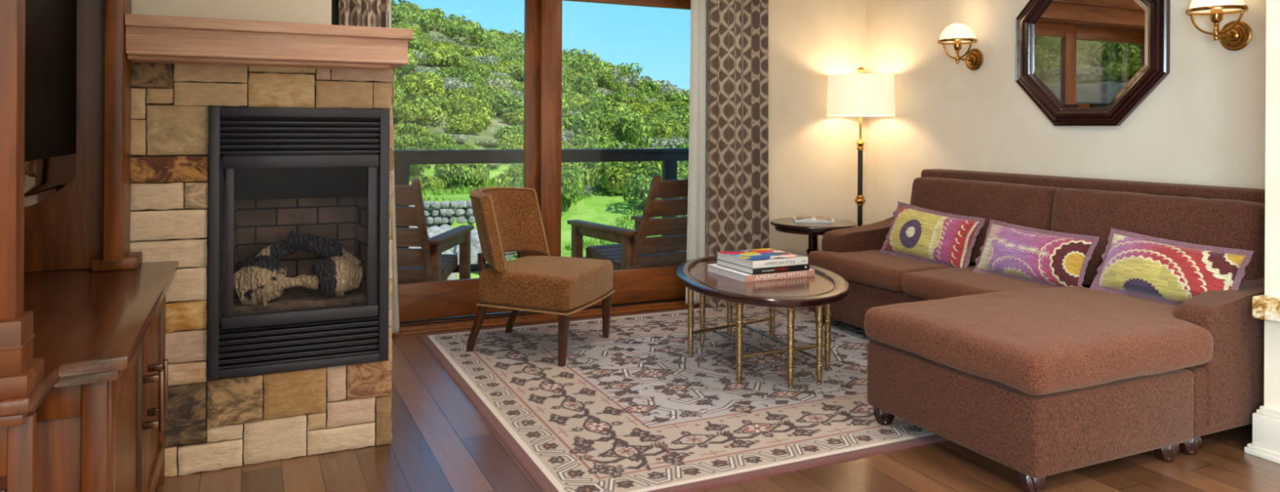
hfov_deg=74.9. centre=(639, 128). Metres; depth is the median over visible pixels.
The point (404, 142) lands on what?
leafy shrub
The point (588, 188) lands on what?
bush
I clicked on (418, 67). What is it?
bush
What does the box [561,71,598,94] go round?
leafy shrub
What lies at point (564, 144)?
leafy shrub
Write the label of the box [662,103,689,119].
leafy shrub
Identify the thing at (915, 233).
throw pillow
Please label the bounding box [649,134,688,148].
bush
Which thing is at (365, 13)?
drape
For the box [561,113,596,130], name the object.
leafy shrub
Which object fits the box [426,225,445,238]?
boulder
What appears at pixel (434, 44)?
leafy shrub
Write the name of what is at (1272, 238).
wall
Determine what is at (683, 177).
leafy shrub
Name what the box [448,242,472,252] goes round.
boulder
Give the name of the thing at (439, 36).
bush
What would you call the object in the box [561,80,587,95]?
leafy shrub
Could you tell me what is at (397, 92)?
leafy shrub
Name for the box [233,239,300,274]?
log
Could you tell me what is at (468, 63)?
leafy shrub
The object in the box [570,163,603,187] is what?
leafy shrub
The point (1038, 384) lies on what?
chaise ottoman
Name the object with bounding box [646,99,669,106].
leafy shrub
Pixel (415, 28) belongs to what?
leafy shrub
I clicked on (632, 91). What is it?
leafy shrub
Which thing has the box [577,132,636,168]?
leafy shrub
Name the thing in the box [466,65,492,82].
leafy shrub
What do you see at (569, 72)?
leafy shrub
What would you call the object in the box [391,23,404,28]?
leafy shrub
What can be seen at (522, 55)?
leafy shrub
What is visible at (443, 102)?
leafy shrub
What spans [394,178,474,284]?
deck chair
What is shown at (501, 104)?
leafy shrub
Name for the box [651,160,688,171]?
leafy shrub
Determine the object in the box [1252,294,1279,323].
marble ledge
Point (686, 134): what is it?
leafy shrub
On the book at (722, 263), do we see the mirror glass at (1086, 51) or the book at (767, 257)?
the book at (767, 257)
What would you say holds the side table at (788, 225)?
on the floor
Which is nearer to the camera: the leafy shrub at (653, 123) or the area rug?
the area rug
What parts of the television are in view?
casing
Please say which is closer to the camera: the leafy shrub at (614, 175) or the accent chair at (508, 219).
the accent chair at (508, 219)
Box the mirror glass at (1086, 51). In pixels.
[1034,0,1145,104]
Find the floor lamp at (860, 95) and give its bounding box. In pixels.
[826,66,895,226]
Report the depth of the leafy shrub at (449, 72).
35.64 m
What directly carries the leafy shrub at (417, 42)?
on the ground at (597, 209)
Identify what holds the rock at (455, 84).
on the ground at (597, 209)
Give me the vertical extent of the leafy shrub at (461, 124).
0.874 m
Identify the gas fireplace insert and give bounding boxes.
[207,106,390,380]
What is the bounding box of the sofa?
[808,168,1265,455]
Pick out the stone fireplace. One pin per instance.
(182, 67)
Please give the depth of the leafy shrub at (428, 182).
18.49 m
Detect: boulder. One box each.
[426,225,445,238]
[440,225,452,231]
[441,249,457,279]
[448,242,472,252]
[453,245,479,272]
[471,228,478,234]
[471,233,481,253]
[504,251,515,261]
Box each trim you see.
[331,0,338,25]
[391,302,706,336]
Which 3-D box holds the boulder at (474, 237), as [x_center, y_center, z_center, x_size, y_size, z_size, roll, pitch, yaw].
[-2.525,1.925,13.168,0.492,0.523,0.588,0,0,7]
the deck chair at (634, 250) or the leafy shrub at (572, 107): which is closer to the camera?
the deck chair at (634, 250)
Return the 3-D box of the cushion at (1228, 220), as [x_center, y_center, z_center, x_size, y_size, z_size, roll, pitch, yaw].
[2.351,0.532,3.838,0.259,0.461,0.965,0,0,-25]
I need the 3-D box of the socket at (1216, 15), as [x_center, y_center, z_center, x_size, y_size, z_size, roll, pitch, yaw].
[2.642,-0.473,3.827,0.052,0.145,0.052,0,0,-25]
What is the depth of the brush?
53.07 m
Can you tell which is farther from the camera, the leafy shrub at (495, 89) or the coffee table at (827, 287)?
the leafy shrub at (495, 89)
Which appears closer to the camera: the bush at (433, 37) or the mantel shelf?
the mantel shelf
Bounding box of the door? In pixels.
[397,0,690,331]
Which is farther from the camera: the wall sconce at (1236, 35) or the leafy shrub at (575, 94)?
the leafy shrub at (575, 94)
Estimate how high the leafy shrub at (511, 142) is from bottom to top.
0.811 m
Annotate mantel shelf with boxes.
[124,13,413,70]
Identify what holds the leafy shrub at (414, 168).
on the ground at (597, 209)
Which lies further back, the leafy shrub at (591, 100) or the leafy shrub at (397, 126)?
the leafy shrub at (591, 100)
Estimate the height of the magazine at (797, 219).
0.022 m
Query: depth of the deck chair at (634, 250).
6.11 m
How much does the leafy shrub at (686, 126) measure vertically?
1.040 m
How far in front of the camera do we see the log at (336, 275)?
3.13 m
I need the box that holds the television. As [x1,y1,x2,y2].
[24,0,76,207]
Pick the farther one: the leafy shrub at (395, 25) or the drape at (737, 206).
the leafy shrub at (395, 25)
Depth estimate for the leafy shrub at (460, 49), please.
43.91 m
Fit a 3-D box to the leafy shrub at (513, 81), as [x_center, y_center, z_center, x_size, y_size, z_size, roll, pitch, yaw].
[-6.029,-1.935,36.903,1.274,1.045,1.641,0,0,-41]
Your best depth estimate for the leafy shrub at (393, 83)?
28.55 m
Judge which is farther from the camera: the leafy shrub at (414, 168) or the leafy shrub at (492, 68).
the leafy shrub at (492, 68)
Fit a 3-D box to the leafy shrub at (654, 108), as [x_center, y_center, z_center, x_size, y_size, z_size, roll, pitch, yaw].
[0.613,-0.791,39.905,2.048,1.021,1.467,0,0,-3]
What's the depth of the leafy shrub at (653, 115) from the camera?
34.85 m
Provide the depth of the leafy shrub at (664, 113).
38.10 m
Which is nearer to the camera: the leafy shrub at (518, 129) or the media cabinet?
the media cabinet
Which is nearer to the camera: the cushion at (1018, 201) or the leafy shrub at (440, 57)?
the cushion at (1018, 201)
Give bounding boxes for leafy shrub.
[391,3,414,26]
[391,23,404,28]
[392,26,422,38]
[392,79,406,97]
[392,96,447,125]
[393,45,417,77]
[393,74,399,88]
[393,86,404,101]
[393,132,426,150]
[394,121,404,136]
[395,70,444,88]
[396,21,422,33]
[398,122,431,137]
[400,74,445,103]
[404,146,431,176]
[408,34,424,50]
[408,93,454,110]
[408,173,445,192]
[411,38,433,49]
[413,132,457,150]
[416,41,454,51]
[418,46,464,67]
[419,31,431,41]
[428,141,460,150]
[431,40,466,55]
[431,66,481,79]
[432,148,490,190]
[441,142,477,150]
[444,87,490,99]
[444,97,496,119]
[444,111,484,134]
[448,93,479,107]
[455,53,479,71]
[459,75,488,90]
[462,46,501,62]
[462,108,492,127]
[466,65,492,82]
[472,88,524,116]
[474,84,513,95]
[478,60,507,74]
[479,36,517,57]
[487,44,510,55]
[487,73,519,90]
[490,163,568,186]
[492,122,524,139]
[496,57,524,66]
[496,131,523,149]
[497,64,524,79]
[498,53,524,65]
[501,108,524,126]
[508,81,524,96]
[510,166,586,207]
[515,53,524,58]
[520,94,569,114]
[561,62,569,71]
[561,68,582,77]
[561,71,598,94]
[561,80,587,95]
[561,87,570,95]
[561,90,607,100]
[561,93,592,108]
[561,102,586,115]
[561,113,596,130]
[561,139,573,149]
[561,161,607,170]
[564,144,582,149]
[568,132,617,147]
[570,127,619,144]
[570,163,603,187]
[571,106,652,148]
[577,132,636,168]
[582,71,615,88]
[583,107,643,121]
[583,160,662,195]
[586,94,631,113]
[589,97,631,109]
[602,80,629,91]
[606,88,630,102]
[618,94,648,104]
[620,168,686,208]
[623,87,639,97]
[628,102,650,117]
[635,90,678,102]
[636,116,666,124]
[641,102,670,114]
[642,112,659,119]
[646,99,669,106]
[646,120,683,144]
[646,121,685,138]
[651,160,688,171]
[654,146,674,148]
[656,110,678,119]
[657,111,688,126]
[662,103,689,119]
[666,101,689,108]
[672,122,688,135]
[674,142,688,148]
[676,165,688,177]
[677,173,688,198]
[678,126,688,140]
[684,130,688,141]
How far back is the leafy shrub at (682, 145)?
24.11 m
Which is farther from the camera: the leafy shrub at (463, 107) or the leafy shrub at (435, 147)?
the leafy shrub at (463, 107)
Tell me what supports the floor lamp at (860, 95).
on the floor
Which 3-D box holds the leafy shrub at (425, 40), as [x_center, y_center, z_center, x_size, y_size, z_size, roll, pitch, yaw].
[-11.450,-4.260,42.279,2.000,0.835,1.432,0,0,0]
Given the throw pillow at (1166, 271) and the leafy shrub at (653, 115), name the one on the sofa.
the throw pillow at (1166, 271)
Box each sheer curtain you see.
[389,0,399,333]
[684,0,708,305]
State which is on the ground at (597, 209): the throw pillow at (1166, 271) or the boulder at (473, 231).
the boulder at (473, 231)
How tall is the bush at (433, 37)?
0.625 m
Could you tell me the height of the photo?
0.001 m
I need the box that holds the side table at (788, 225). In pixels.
[770,217,857,257]
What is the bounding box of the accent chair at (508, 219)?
[466,186,615,366]
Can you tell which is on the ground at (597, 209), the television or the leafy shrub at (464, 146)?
the leafy shrub at (464, 146)
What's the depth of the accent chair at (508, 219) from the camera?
4.35 m
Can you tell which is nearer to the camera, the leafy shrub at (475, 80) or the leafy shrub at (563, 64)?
the leafy shrub at (475, 80)
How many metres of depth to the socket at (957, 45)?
5.22 m
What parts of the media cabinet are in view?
frame, frame, cabinet door, pull handle, cabinet door, pull handle, frame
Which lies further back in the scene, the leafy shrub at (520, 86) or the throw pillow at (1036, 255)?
the leafy shrub at (520, 86)
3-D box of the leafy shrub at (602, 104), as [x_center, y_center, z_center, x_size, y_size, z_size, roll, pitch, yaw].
[-1.206,-0.564,32.806,1.656,1.586,2.757,0,0,3]
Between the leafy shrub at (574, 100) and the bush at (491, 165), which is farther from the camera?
the leafy shrub at (574, 100)
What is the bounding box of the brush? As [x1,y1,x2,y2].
[391,0,689,105]
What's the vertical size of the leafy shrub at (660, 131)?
1.124 m
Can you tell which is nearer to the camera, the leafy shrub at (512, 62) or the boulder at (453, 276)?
the boulder at (453, 276)
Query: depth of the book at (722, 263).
4.20 m
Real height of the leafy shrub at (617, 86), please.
0.972 m
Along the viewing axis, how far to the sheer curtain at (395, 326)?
4.72 m
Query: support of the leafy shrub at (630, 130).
on the ground at (597, 209)
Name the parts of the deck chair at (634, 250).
leg, arm, rail, leg, leg, post, arm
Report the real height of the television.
0.612 m
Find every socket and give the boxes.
[952,40,961,63]
[1209,8,1223,40]
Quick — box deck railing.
[393,148,688,272]
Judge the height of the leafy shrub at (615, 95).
0.941 m
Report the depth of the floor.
2.95 m
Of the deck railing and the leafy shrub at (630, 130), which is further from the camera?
the leafy shrub at (630, 130)
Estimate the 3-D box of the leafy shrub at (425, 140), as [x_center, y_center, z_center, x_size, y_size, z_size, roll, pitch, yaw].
[-5.740,0.403,22.884,1.190,0.684,1.661,0,0,-33]
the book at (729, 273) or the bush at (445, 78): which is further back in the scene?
the bush at (445, 78)
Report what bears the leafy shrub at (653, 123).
on the ground at (597, 209)
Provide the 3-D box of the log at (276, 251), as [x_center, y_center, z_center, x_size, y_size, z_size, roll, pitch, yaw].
[-1.409,0.507,3.113,0.171,0.168,0.072,0,0,-25]
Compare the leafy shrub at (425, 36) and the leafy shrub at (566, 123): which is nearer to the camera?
the leafy shrub at (566, 123)
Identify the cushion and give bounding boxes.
[902,266,1054,300]
[910,177,1061,262]
[1050,187,1265,285]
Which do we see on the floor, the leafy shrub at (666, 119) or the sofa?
the sofa
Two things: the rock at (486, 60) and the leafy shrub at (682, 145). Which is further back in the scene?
the rock at (486, 60)
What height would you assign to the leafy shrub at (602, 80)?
1.284 m
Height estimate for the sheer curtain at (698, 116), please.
2.430 m
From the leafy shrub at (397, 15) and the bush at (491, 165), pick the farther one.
the leafy shrub at (397, 15)
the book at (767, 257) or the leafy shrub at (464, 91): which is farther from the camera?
the leafy shrub at (464, 91)
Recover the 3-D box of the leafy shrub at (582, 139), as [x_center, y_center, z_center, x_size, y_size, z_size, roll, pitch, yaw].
[-1.353,0.547,23.818,1.493,0.857,1.159,0,0,10]
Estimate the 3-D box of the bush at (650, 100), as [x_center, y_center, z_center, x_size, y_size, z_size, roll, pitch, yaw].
[0.119,-1.305,43.033,1.950,0.813,2.308,0,0,-15]
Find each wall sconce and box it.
[937,23,983,71]
[1185,0,1252,50]
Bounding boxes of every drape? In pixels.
[338,0,389,27]
[706,0,768,309]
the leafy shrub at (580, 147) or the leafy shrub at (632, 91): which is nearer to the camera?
the leafy shrub at (580, 147)
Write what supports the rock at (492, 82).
on the ground at (597, 209)
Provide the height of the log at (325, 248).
0.175 m
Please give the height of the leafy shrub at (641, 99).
0.905 m
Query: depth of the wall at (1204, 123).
4.97 m
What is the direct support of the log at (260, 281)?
in the gas fireplace insert
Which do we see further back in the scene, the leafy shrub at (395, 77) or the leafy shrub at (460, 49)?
the leafy shrub at (460, 49)
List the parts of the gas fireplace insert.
door frame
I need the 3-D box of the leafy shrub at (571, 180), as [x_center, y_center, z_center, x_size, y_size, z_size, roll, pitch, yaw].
[-1.950,1.292,17.379,1.599,1.103,1.725,0,0,-1]
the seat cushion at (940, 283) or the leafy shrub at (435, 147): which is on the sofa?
the seat cushion at (940, 283)
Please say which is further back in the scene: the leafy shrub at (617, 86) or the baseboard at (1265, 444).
the leafy shrub at (617, 86)
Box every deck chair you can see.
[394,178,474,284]
[567,174,688,270]
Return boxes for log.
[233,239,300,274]
[233,255,286,306]
[255,240,287,260]
[281,274,319,289]
[284,230,360,266]
[311,256,363,297]
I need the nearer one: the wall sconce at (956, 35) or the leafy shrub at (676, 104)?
the wall sconce at (956, 35)
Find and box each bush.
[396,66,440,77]
[407,65,429,71]
[408,48,426,63]
[424,31,438,40]
[429,32,448,40]
[430,38,454,44]
[441,77,465,82]
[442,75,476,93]
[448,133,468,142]
[462,45,475,49]
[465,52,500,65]
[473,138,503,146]
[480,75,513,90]
[485,163,501,168]
[489,71,508,78]
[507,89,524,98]
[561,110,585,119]
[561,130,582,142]
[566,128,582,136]
[574,184,599,195]
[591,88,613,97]
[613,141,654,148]
[632,94,656,104]
[640,137,667,147]
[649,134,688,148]
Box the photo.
[795,216,832,219]
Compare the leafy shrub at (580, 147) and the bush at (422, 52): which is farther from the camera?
the bush at (422, 52)
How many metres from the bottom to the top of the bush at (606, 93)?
0.745 m
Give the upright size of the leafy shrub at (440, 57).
1.204 m
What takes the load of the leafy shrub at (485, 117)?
on the ground at (597, 209)
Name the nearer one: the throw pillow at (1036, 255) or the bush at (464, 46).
the throw pillow at (1036, 255)
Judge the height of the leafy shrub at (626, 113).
1.293 m
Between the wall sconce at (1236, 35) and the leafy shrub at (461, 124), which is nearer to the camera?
the wall sconce at (1236, 35)
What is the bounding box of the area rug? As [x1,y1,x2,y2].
[417,304,947,491]
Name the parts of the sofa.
arm, frame, arm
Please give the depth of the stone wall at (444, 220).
16.32 m
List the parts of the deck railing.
post, rail, rail, post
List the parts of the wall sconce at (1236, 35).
bracket arm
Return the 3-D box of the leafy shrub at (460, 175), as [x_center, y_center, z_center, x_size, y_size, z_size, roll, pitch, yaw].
[-4.188,1.036,19.476,1.365,1.130,1.757,0,0,-6]
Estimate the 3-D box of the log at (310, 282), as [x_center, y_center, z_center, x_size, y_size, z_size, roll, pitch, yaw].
[-1.280,0.579,3.127,0.144,0.059,0.068,0,0,-25]
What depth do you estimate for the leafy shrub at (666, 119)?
34.97 m
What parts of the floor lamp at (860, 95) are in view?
stem, lamp shade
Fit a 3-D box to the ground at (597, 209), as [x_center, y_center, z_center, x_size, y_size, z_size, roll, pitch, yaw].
[-21.077,-4.001,38.820,104.600,20.394,73.800,0,0,-25]
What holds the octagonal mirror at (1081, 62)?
attached to the wall at (1204, 123)
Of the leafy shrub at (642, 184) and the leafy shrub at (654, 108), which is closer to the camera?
the leafy shrub at (642, 184)
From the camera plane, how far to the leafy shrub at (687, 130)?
29.00 m
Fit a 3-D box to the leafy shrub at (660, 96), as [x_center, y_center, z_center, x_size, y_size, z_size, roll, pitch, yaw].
[0.865,-1.746,49.855,2.439,1.161,2.261,0,0,28]
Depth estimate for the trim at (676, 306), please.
5.17 m
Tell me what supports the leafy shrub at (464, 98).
on the ground at (597, 209)
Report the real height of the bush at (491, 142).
0.294 m
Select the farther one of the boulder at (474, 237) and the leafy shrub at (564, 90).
the leafy shrub at (564, 90)
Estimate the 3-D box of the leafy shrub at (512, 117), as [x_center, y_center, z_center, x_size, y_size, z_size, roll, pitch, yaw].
[-4.191,-0.316,28.442,0.987,0.812,1.644,0,0,4]
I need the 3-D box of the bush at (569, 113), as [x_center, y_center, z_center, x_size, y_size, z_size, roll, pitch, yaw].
[-2.708,-0.440,32.236,1.480,0.664,1.752,0,0,29]
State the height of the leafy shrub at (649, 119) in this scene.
0.916 m
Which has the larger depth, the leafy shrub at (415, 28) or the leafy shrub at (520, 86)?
the leafy shrub at (415, 28)
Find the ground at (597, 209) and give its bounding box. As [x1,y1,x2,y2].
[393,27,686,279]
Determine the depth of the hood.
3.10 m
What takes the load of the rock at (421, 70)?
on the ground at (597, 209)
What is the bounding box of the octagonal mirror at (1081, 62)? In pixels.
[1015,0,1170,125]
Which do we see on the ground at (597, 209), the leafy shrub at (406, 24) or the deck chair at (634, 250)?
the leafy shrub at (406, 24)
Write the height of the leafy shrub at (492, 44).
1.614 m
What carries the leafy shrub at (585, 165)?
on the ground at (597, 209)
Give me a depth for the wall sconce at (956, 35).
5.21 m
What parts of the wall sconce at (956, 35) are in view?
bracket arm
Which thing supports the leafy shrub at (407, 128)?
on the ground at (597, 209)
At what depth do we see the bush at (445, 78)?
33.82 m
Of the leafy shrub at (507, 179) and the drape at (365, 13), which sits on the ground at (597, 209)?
the leafy shrub at (507, 179)
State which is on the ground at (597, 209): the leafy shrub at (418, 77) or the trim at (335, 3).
the leafy shrub at (418, 77)
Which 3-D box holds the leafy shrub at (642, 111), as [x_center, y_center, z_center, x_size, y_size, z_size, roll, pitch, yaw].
[-0.319,-0.575,37.071,1.918,1.376,2.677,0,0,31]
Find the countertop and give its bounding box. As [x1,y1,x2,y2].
[0,261,178,428]
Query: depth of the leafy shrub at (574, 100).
34.98 m
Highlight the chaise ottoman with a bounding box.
[864,286,1213,491]
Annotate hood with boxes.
[223,166,367,200]
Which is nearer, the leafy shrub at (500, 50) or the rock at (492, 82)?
the rock at (492, 82)
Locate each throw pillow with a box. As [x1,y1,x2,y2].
[879,201,985,268]
[972,218,1099,287]
[1089,227,1253,305]
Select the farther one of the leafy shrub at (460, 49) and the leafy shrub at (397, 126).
the leafy shrub at (460, 49)
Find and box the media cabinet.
[0,0,178,491]
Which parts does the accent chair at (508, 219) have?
leg, backrest, leg, nailhead trim, seat, leg, leg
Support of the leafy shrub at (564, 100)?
on the ground at (597, 209)
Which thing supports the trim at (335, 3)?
attached to the wall at (813, 154)
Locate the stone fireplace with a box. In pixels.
[124,13,413,477]
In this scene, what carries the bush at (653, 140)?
on the ground at (597, 209)
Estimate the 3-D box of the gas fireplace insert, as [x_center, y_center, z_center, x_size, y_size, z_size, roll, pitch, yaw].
[-1.294,0.399,3.177,0.604,0.945,0.410,0,0,-25]
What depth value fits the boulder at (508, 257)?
12.75 m
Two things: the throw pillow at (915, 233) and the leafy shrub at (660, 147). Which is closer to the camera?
the throw pillow at (915, 233)
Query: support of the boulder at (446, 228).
on the ground at (597, 209)
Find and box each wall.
[131,0,331,24]
[408,200,475,228]
[768,0,866,257]
[865,0,1266,225]
[1263,0,1279,410]
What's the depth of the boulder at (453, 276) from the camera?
11.21 m
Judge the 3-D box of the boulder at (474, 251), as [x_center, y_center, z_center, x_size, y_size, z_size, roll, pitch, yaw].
[-2.516,1.924,11.943,0.402,0.505,0.427,0,0,-32]
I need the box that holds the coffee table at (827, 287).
[675,255,848,388]
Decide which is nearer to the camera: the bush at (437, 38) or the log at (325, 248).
the log at (325, 248)
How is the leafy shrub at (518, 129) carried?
on the ground at (597, 209)
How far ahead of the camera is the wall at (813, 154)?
6.01 m
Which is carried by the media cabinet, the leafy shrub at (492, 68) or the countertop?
the countertop
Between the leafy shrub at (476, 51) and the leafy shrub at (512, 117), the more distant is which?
the leafy shrub at (476, 51)
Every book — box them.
[706,263,814,282]
[716,248,808,268]
[716,258,809,275]
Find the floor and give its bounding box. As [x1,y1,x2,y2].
[155,306,1279,491]
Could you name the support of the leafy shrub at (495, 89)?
on the ground at (597, 209)
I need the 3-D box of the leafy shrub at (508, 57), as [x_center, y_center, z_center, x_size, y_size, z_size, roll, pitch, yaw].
[-7.447,-3.644,46.346,2.810,1.156,2.013,0,0,8]
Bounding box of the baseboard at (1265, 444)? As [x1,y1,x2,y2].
[1244,405,1279,463]
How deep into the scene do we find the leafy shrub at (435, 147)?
21.70 m
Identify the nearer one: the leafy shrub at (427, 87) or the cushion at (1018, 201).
the cushion at (1018, 201)
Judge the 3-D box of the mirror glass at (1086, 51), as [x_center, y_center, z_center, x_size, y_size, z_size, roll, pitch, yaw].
[2.444,-0.464,4.574,0.006,0.664,0.664,0,0,-25]
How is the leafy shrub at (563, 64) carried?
on the ground at (597, 209)
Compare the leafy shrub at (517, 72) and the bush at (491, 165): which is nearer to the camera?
the bush at (491, 165)
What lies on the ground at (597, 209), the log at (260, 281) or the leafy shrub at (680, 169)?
the leafy shrub at (680, 169)
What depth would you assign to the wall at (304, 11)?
3.03 m
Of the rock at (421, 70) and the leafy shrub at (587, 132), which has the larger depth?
the rock at (421, 70)
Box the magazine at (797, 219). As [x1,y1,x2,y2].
[792,216,835,222]

